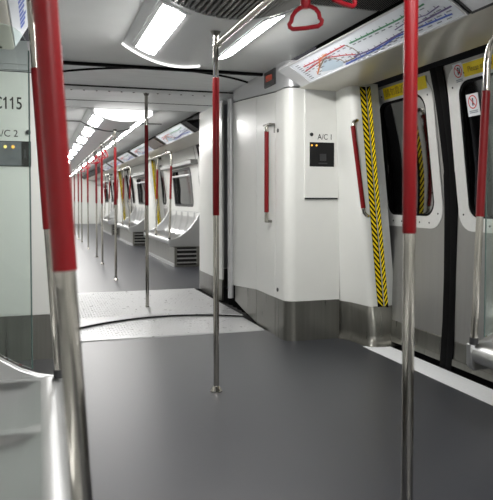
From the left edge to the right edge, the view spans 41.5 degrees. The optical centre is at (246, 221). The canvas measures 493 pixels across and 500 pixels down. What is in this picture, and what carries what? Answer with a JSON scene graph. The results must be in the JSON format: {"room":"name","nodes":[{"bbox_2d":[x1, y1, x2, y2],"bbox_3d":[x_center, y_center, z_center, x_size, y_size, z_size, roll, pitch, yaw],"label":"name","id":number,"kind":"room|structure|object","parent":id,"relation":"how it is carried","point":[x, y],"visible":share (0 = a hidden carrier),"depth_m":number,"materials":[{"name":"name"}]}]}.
{"room":"train carriage","nodes":[
{"label":"train carriage","id":0,"kind":"room"},
{"bbox_2d":[71,174,99,223],"bbox_3d":[-8.133,-1.009,28.902,3.500,2.360,0.050,-1,2,-18],"label":"wall","id":1,"kind":"structure","parent":0,"point":[92,205],"depth_m":29.17,"materials":[{"name":"white plastic"}]},
{"bbox_2d":[97,171,110,225],"bbox_3d":[-5.953,-0.952,26.962,0.241,2.260,4.970,-1,2,-18],"label":"wall","id":2,"kind":"structure","parent":0,"point":[99,179],"depth_m":27.24,"materials":[{"name":"white plastic"}]},
{"bbox_2d":[103,185,108,202],"bbox_3d":[-5.622,-1.121,26.079,0.141,0.700,1.640,-1,2,-18],"label":"window","id":3,"kind":"structure","parent":2,"relation":"in","point":[107,196],"depth_m":26.34,"materials":[{"name":"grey glass"}]},
{"bbox_2d":[108,176,113,211],"bbox_3d":[-5.019,-0.708,24.154,0.184,1.970,0.900,-1,2,-18],"label":"door","id":4,"kind":"structure","parent":2,"relation":"in","point":[111,188],"depth_m":24.32,"materials":[{"name":"metal"}]},
{"bbox_2d":[82,112,199,179],"bbox_3d":[-3.676,-1.635,18.696,0.865,0.287,22.050,-1,2,-18],"label":"fascia","id":5,"kind":"object","parent":2,"relation":"attached to","point":[193,139],"visible":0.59,"depth_m":11.07,"materials":[{"name":"beige metal"}]},
{"bbox_2d":[100,164,111,170],"bbox_3d":[-4.054,-1.563,18.709,0.184,0.124,1.850,-1,2,-18],"label":"map","id":6,"kind":"object","parent":5,"relation":"attached to","point":[106,167],"visible":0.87,"depth_m":18.55,"materials":[{"name":"white plastic"}]},
{"bbox_2d":[108,159,121,166],"bbox_3d":[-3.358,-1.487,16.518,0.184,0.124,1.850,-1,2,-18],"label":"map","id":7,"kind":"object","parent":5,"relation":"attached to","point":[111,162],"visible":0.73,"depth_m":16.52,"materials":[{"name":"white plastic"}]},
{"bbox_2d":[117,152,135,162],"bbox_3d":[-2.662,-1.410,14.328,0.184,0.124,1.850,-1,2,-18],"label":"map","id":8,"kind":"object","parent":5,"relation":"attached to","point":[125,157],"visible":1,"depth_m":14.21,"materials":[{"name":"white plastic"}]},
{"bbox_2d":[130,143,153,156],"bbox_3d":[-1.966,-1.334,12.137,0.184,0.124,1.850,-1,2,-18],"label":"map","id":9,"kind":"object","parent":5,"relation":"attached to","point":[139,150],"visible":0.79,"depth_m":12.17,"materials":[{"name":"white plastic"}]},
{"bbox_2d":[148,138,163,148],"bbox_3d":[-1.527,-1.290,10.756,0.165,0.114,0.900,-1,2,-18],"label":"panel","id":10,"kind":"object","parent":5,"relation":"attached to","point":[154,143],"visible":0.86,"depth_m":10.66,"materials":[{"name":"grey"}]},
{"bbox_2d":[156,123,193,143],"bbox_3d":[-1.036,-1.232,9.208,0.184,0.124,1.850,-1,2,-18],"label":"map","id":11,"kind":"object","parent":5,"relation":"attached to","point":[179,131],"visible":1,"depth_m":9.07,"materials":[{"name":"paper"}]},
{"bbox_2d":[131,156,144,210],"bbox_3d":[-2.733,-0.598,16.827,0.241,2.260,2.990,-1,2,-18],"label":"wall","id":12,"kind":"structure","parent":0,"point":[139,168],"depth_m":17.57,"materials":[{"name":"white plastic"}]},
{"bbox_2d":[127,170,135,211],"bbox_3d":[-3.294,-0.519,18.725,0.184,1.970,0.900,-1,2,-18],"label":"door","id":13,"kind":"structure","parent":12,"relation":"in","point":[133,200],"depth_m":18.90,"materials":[{"name":"metal"}]},
{"bbox_2d":[131,171,144,177],"bbox_3d":[-2.741,-1.201,16.698,0.180,0.075,2.590,-1,2,-18],"label":"trim","id":14,"kind":"structure","parent":12,"relation":"attached to","point":[140,174],"depth_m":16.46,"materials":[{"name":"grey metal"}]},
{"bbox_2d":[136,177,144,203],"bbox_3d":[-2.702,-0.800,16.887,0.141,0.700,1.640,-1,2,-18],"label":"window","id":15,"kind":"structure","parent":12,"relation":"in","point":[141,183],"depth_m":17.31,"materials":[{"name":"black glass"}]},
{"bbox_2d":[158,144,198,217],"bbox_3d":[-1.250,-0.435,12.159,0.241,2.260,3.190,-1,2,-18],"label":"wall","id":16,"kind":"structure","parent":0,"point":[185,154],"depth_m":11.62,"materials":[{"name":"white plastic"}]},
{"bbox_2d":[159,159,167,215],"bbox_3d":[-1.838,-0.359,14.141,0.184,1.970,0.875,-1,2,-18],"label":"door","id":17,"kind":"structure","parent":16,"relation":"in","point":[162,174],"depth_m":14.09,"materials":[{"name":"metal"}]},
{"bbox_2d":[160,159,197,170],"bbox_3d":[-1.258,-1.038,12.031,0.180,0.075,2.790,-1,2,-18],"label":"trim","id":18,"kind":"structure","parent":16,"relation":"attached to","point":[189,162],"depth_m":11.51,"materials":[{"name":"grey"}]},
{"bbox_2d":[172,167,193,206],"bbox_3d":[-1.189,-0.633,12.125,0.141,0.700,1.640,-1,2,-18],"label":"window","id":19,"kind":"structure","parent":16,"relation":"in","point":[184,192],"depth_m":12.25,"materials":[{"name":"clear glass"}]},
{"bbox_2d":[58,0,376,174],"bbox_3d":[-3.102,-1.554,13.028,2.100,0.084,33.200,-1,2,-18],"label":"ceiling","id":20,"kind":"structure","parent":0,"point":[95,31],"depth_m":5.22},
{"bbox_2d":[0,0,14,49],"bbox_3d":[-0.418,-0.987,0.226,0.600,0.273,7.150,-1,2,-18],"label":"fascia","id":21,"kind":"object","parent":20,"relation":"attached to","point":[6,37],"visible":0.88,"depth_m":3.25,"materials":[{"name":"beige metal"}]},
{"bbox_2d":[7,0,27,45],"bbox_3d":[-1.031,-1.035,2.906,0.096,0.144,1.630,-1,2,-18],"label":"panel","id":22,"kind":"object","parent":21,"relation":"attached to","point":[17,9],"visible":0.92,"depth_m":3.28,"materials":[{"name":"paper"}]},
{"bbox_2d":[68,108,157,173],"bbox_3d":[-4.741,-1.639,18.104,0.840,0.147,21.532,-1,2,-18],"label":"ceiling light housing","id":23,"kind":"object","parent":20,"relation":"attached to","point":[118,119],"depth_m":9.15,"materials":[{"name":"white plastic"}]},
{"bbox_2d":[73,144,80,149],"bbox_3d":[-3.294,-1.448,12.614,0.123,0.054,0.920,-1,2,-18],"label":"diffuser","id":24,"kind":"object","parent":23,"relation":"attached to","point":[75,146],"depth_m":12.49,"materials":[{"name":"white plastic"}]},
{"bbox_2d":[77,136,86,143],"bbox_3d":[-2.810,-1.395,11.090,0.123,0.054,0.920,-1,2,-18],"label":"diffuser","id":25,"kind":"object","parent":23,"relation":"attached to","point":[80,139],"depth_m":10.98,"materials":[{"name":"white plastic"}]},
{"bbox_2d":[82,127,93,135],"bbox_3d":[-2.386,-1.349,9.756,0.123,0.054,0.920,-1,2,-18],"label":"diffuser","id":26,"kind":"object","parent":23,"relation":"attached to","point":[87,131],"depth_m":9.64,"materials":[{"name":"white plastic"}]},
{"bbox_2d":[88,115,102,126],"bbox_3d":[-1.962,-1.302,8.423,0.123,0.054,0.920,-1,2,-18],"label":"diffuser","id":27,"kind":"object","parent":23,"relation":"attached to","point":[94,120],"depth_m":8.32,"materials":[{"name":"white plastic"}]},
{"bbox_2d":[94,109,152,121],"bbox_3d":[-1.484,-1.280,7.853,0.700,0.145,0.007,-1,2,-18],"label":"diffuser","id":28,"kind":"object","parent":23,"relation":"attached to","point":[120,115],"depth_m":7.85,"materials":[{"name":"white plastic"}]},
{"bbox_2d":[131,119,144,127],"bbox_3d":[-1.422,-1.308,8.594,0.123,0.054,0.920,-1,2,-18],"label":"diffuser","id":29,"kind":"object","parent":23,"relation":"attached to","point":[138,122],"depth_m":8.47,"materials":[{"name":"white plastic"}]},
{"bbox_2d":[67,120,161,131],"bbox_3d":[-1.870,-1.331,9.154,1.360,0.136,0.060,-1,2,-18],"label":"trim","id":30,"kind":"structure","parent":20,"relation":"attached to","point":[67,120],"depth_m":9.13,"materials":[{"name":"grey plastic"}]},
{"bbox_2d":[63,61,262,82],"bbox_3d":[-0.806,-1.286,5.636,2.000,0.062,0.690,-1,2,-18],"label":"trim","id":31,"kind":"structure","parent":20,"relation":"attached to","point":[103,65],"depth_m":5.35,"materials":[{"name":"black rubber"}]},
{"bbox_2d":[122,0,297,67],"bbox_3d":[-0.286,-1.156,4.071,0.845,0.143,1.286,-1,2,-18],"label":"ceiling light housing","id":32,"kind":"object","parent":20,"relation":"attached to","point":[191,46],"depth_m":3.90,"materials":[{"name":"white plastic"}]},
{"bbox_2d":[174,0,299,19],"bbox_3d":[0.159,-1.125,2.680,0.840,0.152,1.625,-1,2,-18],"label":"ceiling vent","id":33,"kind":"object","parent":20,"relation":"in","point":[238,9],"visible":0.88,"depth_m":3.31,"materials":[{"name":"grey metal"}]},
{"bbox_2d":[311,0,399,10],"bbox_3d":[1.539,-1.120,0.543,0.485,0.040,6.577,-1,2,-18],"label":"ceiling vent","id":34,"kind":"object","parent":20,"relation":"in","point":[377,5],"visible":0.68,"depth_m":3.60,"materials":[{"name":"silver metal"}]},
{"bbox_2d":[299,0,492,91],"bbox_3d":[1.845,-1.028,1.317,0.865,0.287,7.860,-1,2,-18],"label":"fascia","id":35,"kind":"object","parent":20,"relation":"attached to","point":[474,30],"visible":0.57,"depth_m":3.79,"materials":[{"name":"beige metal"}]},
{"bbox_2d":[278,62,308,86],"bbox_3d":[0.360,-1.091,4.840,0.197,0.144,0.205,-1,2,-18],"label":"trim","id":36,"kind":"structure","parent":35,"relation":"attached to","point":[285,70],"depth_m":4.82,"materials":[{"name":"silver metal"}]},
{"bbox_2d":[288,0,468,82],"bbox_3d":[0.664,-1.045,3.857,0.184,0.124,1.845,-1,2,-18],"label":"map","id":37,"kind":"object","parent":35,"relation":"attached to","point":[384,32],"visible":0.94,"depth_m":3.68,"materials":[{"name":"white plastic"}]},
{"bbox_2d":[456,0,492,13],"bbox_3d":[1.096,-0.997,2.497,0.184,0.124,0.960,-1,2,-18],"label":"sign","id":38,"kind":"object","parent":35,"relation":"attached to","point":[473,6],"visible":1,"depth_m":2.92,"materials":[{"name":"grey plastic"}]},
{"bbox_2d":[228,92,261,314],"bbox_3d":[-0.022,-0.207,6.495,0.030,2.320,1.200,-1,2,-18],"label":"wall","id":39,"kind":"structure","parent":0,"point":[232,301],"depth_m":6.84,"materials":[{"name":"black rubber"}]},
{"bbox_2d":[11,224,492,499],"bbox_3d":[-3.097,0.703,13.108,3.310,0.080,33.200,-1,2,-18],"label":"floor","id":40,"kind":"structure","parent":0,"point":[320,419],"depth_m":3.33,"materials":[{"name":"rubber"}]},
{"bbox_2d":[0,41,63,361],"bbox_3d":[-1.543,-0.162,5.216,0.543,2.200,1.701,0,2,2],"label":"wall panel","id":41,"kind":"object","parent":40,"relation":"on","point":[15,289],"visible":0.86,"depth_m":4.47,"materials":[{"name":"metal"}]},
{"bbox_2d":[0,357,70,499],"bbox_3d":[-0.563,0.616,0.987,0.660,0.940,2.880,-1,2,-18],"label":"bench","id":42,"kind":"object","parent":40,"relation":"on","point":[34,465],"visible":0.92,"depth_m":1.81,"materials":[{"name":"metal"}]},
{"bbox_2d":[0,23,32,368],"bbox_3d":[-1.021,-0.082,2.313,0.484,1.258,0.008,-1,2,-18],"label":"glass screen","id":43,"kind":"object","parent":42,"relation":"attached to","point":[0,23],"visible":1,"depth_m":2.38,"materials":[{"name":"grey"}]},
{"bbox_2d":[26,0,92,499],"bbox_3d":[-0.307,-0.126,1.042,0.132,1.510,2.861,-1,2,-18],"label":"grab rail","id":44,"kind":"object","parent":42,"relation":"attached to","point":[47,78],"visible":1,"depth_m":0.99,"materials":[{"name":"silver metal"}]},
{"bbox_2d":[53,370,61,378],"bbox_3d":[-0.698,0.565,2.422,0.042,0.032,0.041,-1,2,-18],"label":"socket","id":45,"kind":"object","parent":44,"relation":"attached to","point":[57,373],"depth_m":2.40,"materials":[{"name":"grey plastic"}]},
{"bbox_2d":[73,168,75,234],"bbox_3d":[-5.346,-0.630,20.200,0.072,2.090,0.072,-1,2,-18],"label":"pole","id":46,"kind":"object","parent":40,"relation":"on","point":[73,168],"visible":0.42,"depth_m":20.18,"materials":[{"name":"metal"}]},
{"bbox_2d":[77,166,79,238],"bbox_3d":[-4.687,-0.558,18.123,0.072,2.090,0.072,-1,2,-18],"label":"pole","id":47,"kind":"object","parent":40,"relation":"on","point":[78,166],"visible":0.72,"depth_m":18.11,"materials":[{"name":"metal"}]},
{"bbox_2d":[80,162,82,241],"bbox_3d":[-4.290,-0.515,16.907,0.072,2.090,0.072,-1,2,-18],"label":"pole","id":48,"kind":"object","parent":40,"relation":"on","point":[80,162],"visible":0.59,"depth_m":16.90,"materials":[{"name":"metal"}]},
{"bbox_2d":[86,156,89,248],"bbox_3d":[-3.546,-0.432,14.532,0.072,2.090,0.072,-1,2,-18],"label":"pole","id":49,"kind":"object","parent":40,"relation":"on","point":[86,156],"visible":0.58,"depth_m":14.53,"materials":[{"name":"metal"}]},
{"bbox_2d":[95,155,97,256],"bbox_3d":[-2.877,-0.360,12.459,0.072,2.090,0.072,-1,2,-18],"label":"pole","id":50,"kind":"object","parent":40,"relation":"on","point":[95,155],"visible":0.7,"depth_m":12.45,"materials":[{"name":"metal"}]},
{"bbox_2d":[100,143,103,264],"bbox_3d":[-2.472,-0.313,11.119,0.072,2.090,0.072,-1,2,-18],"label":"pole","id":51,"kind":"object","parent":40,"relation":"on","point":[102,262],"visible":0.87,"depth_m":11.11,"materials":[{"name":"metal"}]},
{"bbox_2d":[100,209,117,234],"bbox_3d":[-4.406,-0.097,21.431,0.565,0.938,2.700,-1,2,-18],"label":"bench","id":52,"kind":"object","parent":40,"relation":"on","point":[108,224],"visible":0.28,"depth_m":21.01,"materials":[{"name":"metal"}]},
{"bbox_2d":[103,172,109,219],"bbox_3d":[-4.639,-0.835,21.331,0.077,1.510,2.661,-1,2,-18],"label":"grab rail","id":53,"kind":"object","parent":52,"relation":"attached to","point":[108,172],"visible":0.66,"depth_m":20.44,"materials":[{"name":"grey metal"}]},
{"bbox_2d":[113,129,118,279],"bbox_3d":[-1.804,-0.237,8.951,0.072,2.090,0.072,-1,2,-18],"label":"pole","id":54,"kind":"object","parent":40,"relation":"on","point":[115,148],"visible":0.91,"depth_m":8.94,"materials":[{"name":"silver metal"}]},
{"bbox_2d":[72,133,113,170],"bbox_3d":[-3.609,-1.388,14.532,0.042,0.042,11.820,-1,2,-18],"label":"rail","id":55,"kind":"object","parent":54,"relation":"attached to","point":[112,135],"visible":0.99,"depth_m":11.38,"materials":[{"name":"silver metal"}]},
{"bbox_2d":[93,150,99,162],"bbox_3d":[-2.723,-1.188,11.793,0.147,0.248,0.053,0,2,6],"label":"strap","id":56,"kind":"object","parent":55,"relation":"hanging from","point":[96,156],"visible":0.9,"depth_m":11.78,"materials":[{"name":"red plastic"}]},
{"bbox_2d":[98,146,105,159],"bbox_3d":[-2.391,-1.152,10.745,0.147,0.248,0.053,1,2,15],"label":"strap","id":57,"kind":"object","parent":55,"relation":"hanging from","point":[100,146],"visible":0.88,"depth_m":10.74,"materials":[{"name":"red plastic"}]},
{"bbox_2d":[102,143,107,157],"bbox_3d":[-2.240,-1.135,10.269,0.147,0.248,0.053,1,2,24],"label":"strap","id":58,"kind":"object","parent":55,"relation":"hanging from","point":[102,143],"visible":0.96,"depth_m":10.26,"materials":[{"name":"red plastic"}]},
{"bbox_2d":[117,170,128,234],"bbox_3d":[-3.832,-0.564,19.809,0.571,1.985,0.306,1,2,30],"label":"pillar","id":59,"kind":"structure","parent":40,"relation":"on","point":[121,172],"depth_m":19.75,"materials":[{"name":"metal"}]},
{"bbox_2d":[119,171,125,219],"bbox_3d":[-3.754,-0.695,19.700,0.232,1.655,0.045,-1,2,-18],"label":"strip","id":60,"kind":"object","parent":59,"relation":"attached to","point":[120,177],"visible":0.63,"depth_m":19.70,"materials":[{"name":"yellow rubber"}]},
{"bbox_2d":[117,206,148,245],"bbox_3d":[-2.939,0.065,16.811,0.565,0.938,2.700,-1,2,-18],"label":"bench","id":61,"kind":"object","parent":40,"relation":"on","point":[133,235],"visible":0.81,"depth_m":16.27,"materials":[{"name":"metal"}]},
{"bbox_2d":[117,165,130,226],"bbox_3d":[-3.171,-0.674,16.711,0.077,1.510,2.661,-1,2,-18],"label":"grab rail","id":62,"kind":"object","parent":61,"relation":"attached to","point":[127,165],"visible":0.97,"depth_m":16.69,"materials":[{"name":"silver metal"}]},
{"bbox_2d":[148,159,164,229],"bbox_3d":[-2.001,-0.363,14.046,0.571,1.985,0.306,1,2,30],"label":"pillar","id":63,"kind":"structure","parent":40,"relation":"on","point":[152,204],"depth_m":13.99,"materials":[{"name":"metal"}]},
{"bbox_2d":[151,160,160,224],"bbox_3d":[-1.923,-0.494,13.937,0.232,1.655,0.045,-1,2,-18],"label":"strip","id":64,"kind":"object","parent":63,"relation":"attached to","point":[152,161],"visible":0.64,"depth_m":13.94,"materials":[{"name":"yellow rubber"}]},
{"bbox_2d":[78,288,242,328],"bbox_3d":[-1.085,0.869,6.755,1.620,0.031,2.332,-1,2,-18],"label":"plate","id":65,"kind":"object","parent":40,"relation":"on","point":[96,308],"visible":0.9,"depth_m":6.66,"materials":[{"name":"silver metal"}]},
{"bbox_2d":[143,93,149,306],"bbox_3d":[-1.010,-0.205,6.580,0.072,2.190,0.072,-1,2,-18],"label":"pole","id":66,"kind":"object","parent":65,"relation":"on","point":[145,94],"visible":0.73,"depth_m":6.57,"materials":[{"name":"silver metal"}]},
{"bbox_2d":[80,316,263,341],"bbox_3d":[-0.764,0.914,5.747,1.620,0.011,0.950,-1,2,-18],"label":"plate","id":67,"kind":"object","parent":40,"relation":"on","point":[170,326],"visible":0.94,"depth_m":5.58,"materials":[{"name":"silver metal"}]},
{"bbox_2d":[144,210,199,266],"bbox_3d":[-1.411,0.233,12.001,0.565,0.938,2.700,-1,2,-18],"label":"bench","id":68,"kind":"object","parent":40,"relation":"on","point":[183,248],"visible":0.91,"depth_m":11.11,"materials":[{"name":"metal"}]},
{"bbox_2d":[144,150,171,238],"bbox_3d":[-1.643,-0.506,11.901,0.077,1.510,2.661,-1,2,-18],"label":"grab rail","id":69,"kind":"object","parent":68,"relation":"attached to","point":[166,152],"visible":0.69,"depth_m":11.10,"materials":[{"name":"silver metal"}]},
{"bbox_2d":[199,100,227,300],"bbox_3d":[-0.166,-0.251,7.764,0.615,2.200,1.189,-1,2,-18],"label":"wall panel","id":70,"kind":"object","parent":40,"relation":"on","point":[206,116],"visible":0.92,"depth_m":7.71,"materials":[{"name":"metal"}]},
{"bbox_2d":[210,30,222,392],"bbox_3d":[-0.176,-0.053,3.753,0.072,2.085,0.072,-1,2,-18],"label":"pole","id":71,"kind":"object","parent":40,"relation":"on","point":[216,388],"visible":0.98,"depth_m":3.74,"materials":[{"name":"silver metal"}]},
{"bbox_2d":[212,0,272,47],"bbox_3d":[0.560,-0.930,1.410,0.042,0.042,4.870,-1,2,-18],"label":"rail","id":72,"kind":"object","parent":71,"relation":"attached to","point":[262,4],"visible":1,"depth_m":3.21,"materials":[{"name":"silver metal"}]},
{"bbox_2d":[287,0,323,30],"bbox_3d":[0.227,-0.864,2.506,0.147,0.248,0.053,0,2,12],"label":"strap","id":73,"kind":"object","parent":72,"relation":"hanging from","point":[304,4],"visible":1,"depth_m":2.50,"materials":[{"name":"red plastic"}]},
{"bbox_2d":[331,0,356,8],"bbox_3d":[0.328,-0.853,2.195,0.147,0.248,0.046,-1,2,-33],"label":"strap","id":74,"kind":"object","parent":72,"relation":"hanging from","point":[353,4],"visible":1,"depth_m":2.20,"materials":[{"name":"red plastic"}]},
{"bbox_2d":[228,60,339,340],"bbox_3d":[0.147,-0.181,5.760,0.524,2.200,1.685,-1,2,-37],"label":"tall cabinet","id":75,"kind":"object","parent":40,"relation":"on","point":[284,256],"visible":0.98,"depth_m":5.20,"materials":[{"name":"metal"}]},
{"bbox_2d":[319,154,326,163],"bbox_3d":[0.602,-0.494,5.119,0.075,0.080,0.004,-1,2,-18],"label":"switch","id":76,"kind":"object","parent":75,"relation":"attached to","point":[322,157],"depth_m":5.12,"materials":[{"name":"grey plastic"}]},
{"bbox_2d":[336,84,399,346],"bbox_3d":[0.879,-0.046,4.983,0.571,1.985,0.306,1,2,30],"label":"wall panel","id":77,"kind":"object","parent":40,"relation":"on","point":[361,320],"depth_m":4.96,"materials":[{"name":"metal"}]},
{"bbox_2d":[351,119,369,216],"bbox_3d":[0.866,-0.400,4.899,0.212,0.772,0.096,-1,2,-18],"label":"handle","id":78,"kind":"object","parent":77,"relation":"attached to","point":[353,130],"visible":0.79,"depth_m":4.84,"materials":[{"name":"polished steel"},{"name":"red plastic"}]},
{"bbox_2d":[360,86,388,307],"bbox_3d":[0.957,-0.178,4.872,0.232,1.655,0.045,-1,2,-18],"label":"strip","id":79,"kind":"object","parent":77,"relation":"attached to","point":[362,89],"visible":1,"depth_m":4.89,"materials":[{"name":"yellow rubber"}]},
{"bbox_2d":[378,68,449,367],"bbox_3d":[1.157,-0.030,4.715,0.184,1.970,0.955,-1,2,-18],"label":"door","id":80,"kind":"structure","parent":77,"relation":"attached to","point":[432,236],"depth_m":4.54,"materials":[{"name":"metal"}]},
{"bbox_2d":[383,75,426,99],"bbox_3d":[1.113,-0.945,4.607,0.019,0.083,0.565,-1,2,-18],"label":"label","id":81,"kind":"object","parent":80,"relation":"attached to","point":[396,90],"visible":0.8,"depth_m":4.68,"materials":[{"name":"yellow"}]},
{"bbox_2d":[401,0,417,499],"bbox_3d":[0.450,0.015,1.797,0.072,2.085,0.072,-1,2,-18],"label":"pole","id":82,"kind":"object","parent":40,"relation":"on","point":[410,61],"visible":1,"depth_m":1.78,"materials":[{"name":"polished steel"},{"name":"red plastic"}]},
{"bbox_2d":[363,346,492,405],"bbox_3d":[1.794,1.036,2.391,0.195,0.004,5.400,-1,2,-18],"label":"door sill","id":83,"kind":"structure","parent":40,"relation":"on","point":[483,393],"depth_m":4.09,"materials":[{"name":"silver metal"}]},
{"bbox_2d":[393,345,492,388],"bbox_3d":[2.204,1.103,1.804,0.230,0.030,8.430,-1,2,-18],"label":"trim","id":84,"kind":"structure","parent":40,"relation":"attached to","point":[472,377],"depth_m":4.34,"materials":[{"name":"black rubber"}]},
{"bbox_2d":[435,53,492,381],"bbox_3d":[1.444,0.002,3.810,0.184,1.970,0.945,-1,2,-18],"label":"door","id":85,"kind":"structure","parent":84,"relation":"on","point":[462,131],"depth_m":4.10,"materials":[{"name":"metal"}]},
{"bbox_2d":[452,62,463,82],"bbox_3d":[1.305,-0.918,4.006,0.025,0.110,0.092,-1,2,-18],"label":"warning sticker","id":86,"kind":"object","parent":85,"relation":"attached to","point":[457,68],"visible":1,"depth_m":4.00,"materials":[{"name":"white"}]},
{"bbox_2d":[466,92,480,116],"bbox_3d":[1.383,-0.714,3.968,0.024,0.133,0.115,-1,2,-18],"label":"warning sticker","id":87,"kind":"object","parent":85,"relation":"attached to","point":[473,107],"visible":1,"depth_m":3.97,"materials":[{"name":"white paper"}]},
{"bbox_2d":[462,54,492,76],"bbox_3d":[1.420,-0.909,3.642,0.018,0.078,0.660,-1,2,-18],"label":"label","id":88,"kind":"object","parent":85,"relation":"attached to","point":[469,68],"visible":0.76,"depth_m":3.86,"materials":[{"name":"yellow"}]},
{"bbox_2d":[466,334,492,369],"bbox_3d":[1.773,0.590,1.728,0.683,0.940,2.880,-1,2,-18],"label":"bench","id":89,"kind":"object","parent":40,"relation":"on","point":[480,356],"visible":0.94,"depth_m":2.95,"materials":[{"name":"metal"}]},
{"bbox_2d":[469,35,492,344],"bbox_3d":[1.494,-0.146,1.614,0.097,1.510,2.861,-1,2,-18],"label":"grab rail","id":90,"kind":"object","parent":89,"relation":"attached to","point":[485,97],"visible":1,"depth_m":2.95,"materials":[{"name":"polished steel"},{"name":"red plastic"}]},
{"bbox_2d":[469,337,478,344],"bbox_3d":[1.041,0.545,2.974,0.042,0.032,0.041,-1,2,-18],"label":"socket","id":91,"kind":"object","parent":90,"relation":"attached to","point":[472,340],"depth_m":2.96,"materials":[{"name":"grey plastic"}]},
{"bbox_2d":[484,153,492,336],"bbox_3d":[1.343,-0.103,3.064,0.514,1.268,0.008,-1,2,-18],"label":"glass screen","id":92,"kind":"object","parent":89,"relation":"on","point":[487,153],"visible":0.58,"depth_m":2.99,"materials":[{"name":"grey"}]},
{"label":"outside","id":93,"kind":"structure","parent":0,"visible":0},
{"bbox_2d":[124,12,486,203],"bbox_3d":[-0.918,-0.629,14.279,0.100,3.500,34.200,-1,2,-18],"label":"wall","id":94,"kind":"structure","parent":93,"point":[481,49],"depth_m":5.87,"materials":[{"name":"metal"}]},
{"bbox_3d":[-4.193,-0.758,21.423,0.241,2.260,2.940,-1,2,-18],"label":"wall","id":95,"kind":"structure","parent":0,"visible":0},
{"bbox_2d":[110,175,113,195],"bbox_3d":[-4.747,-0.678,23.297,0.184,1.970,0.900,-1,2,-18],"label":"door","id":96,"kind":"structure","parent":95,"relation":"in","point":[111,176],"depth_m":23.52,"materials":[{"name":"metal"}]},
{"bbox_2d":[124,171,131,213],"bbox_3d":[-3.566,-0.549,19.582,0.184,1.970,0.900,-1,2,-18],"label":"door","id":97,"kind":"structure","parent":95,"relation":"in","point":[125,172],"depth_m":19.84,"materials":[{"name":"metal"}]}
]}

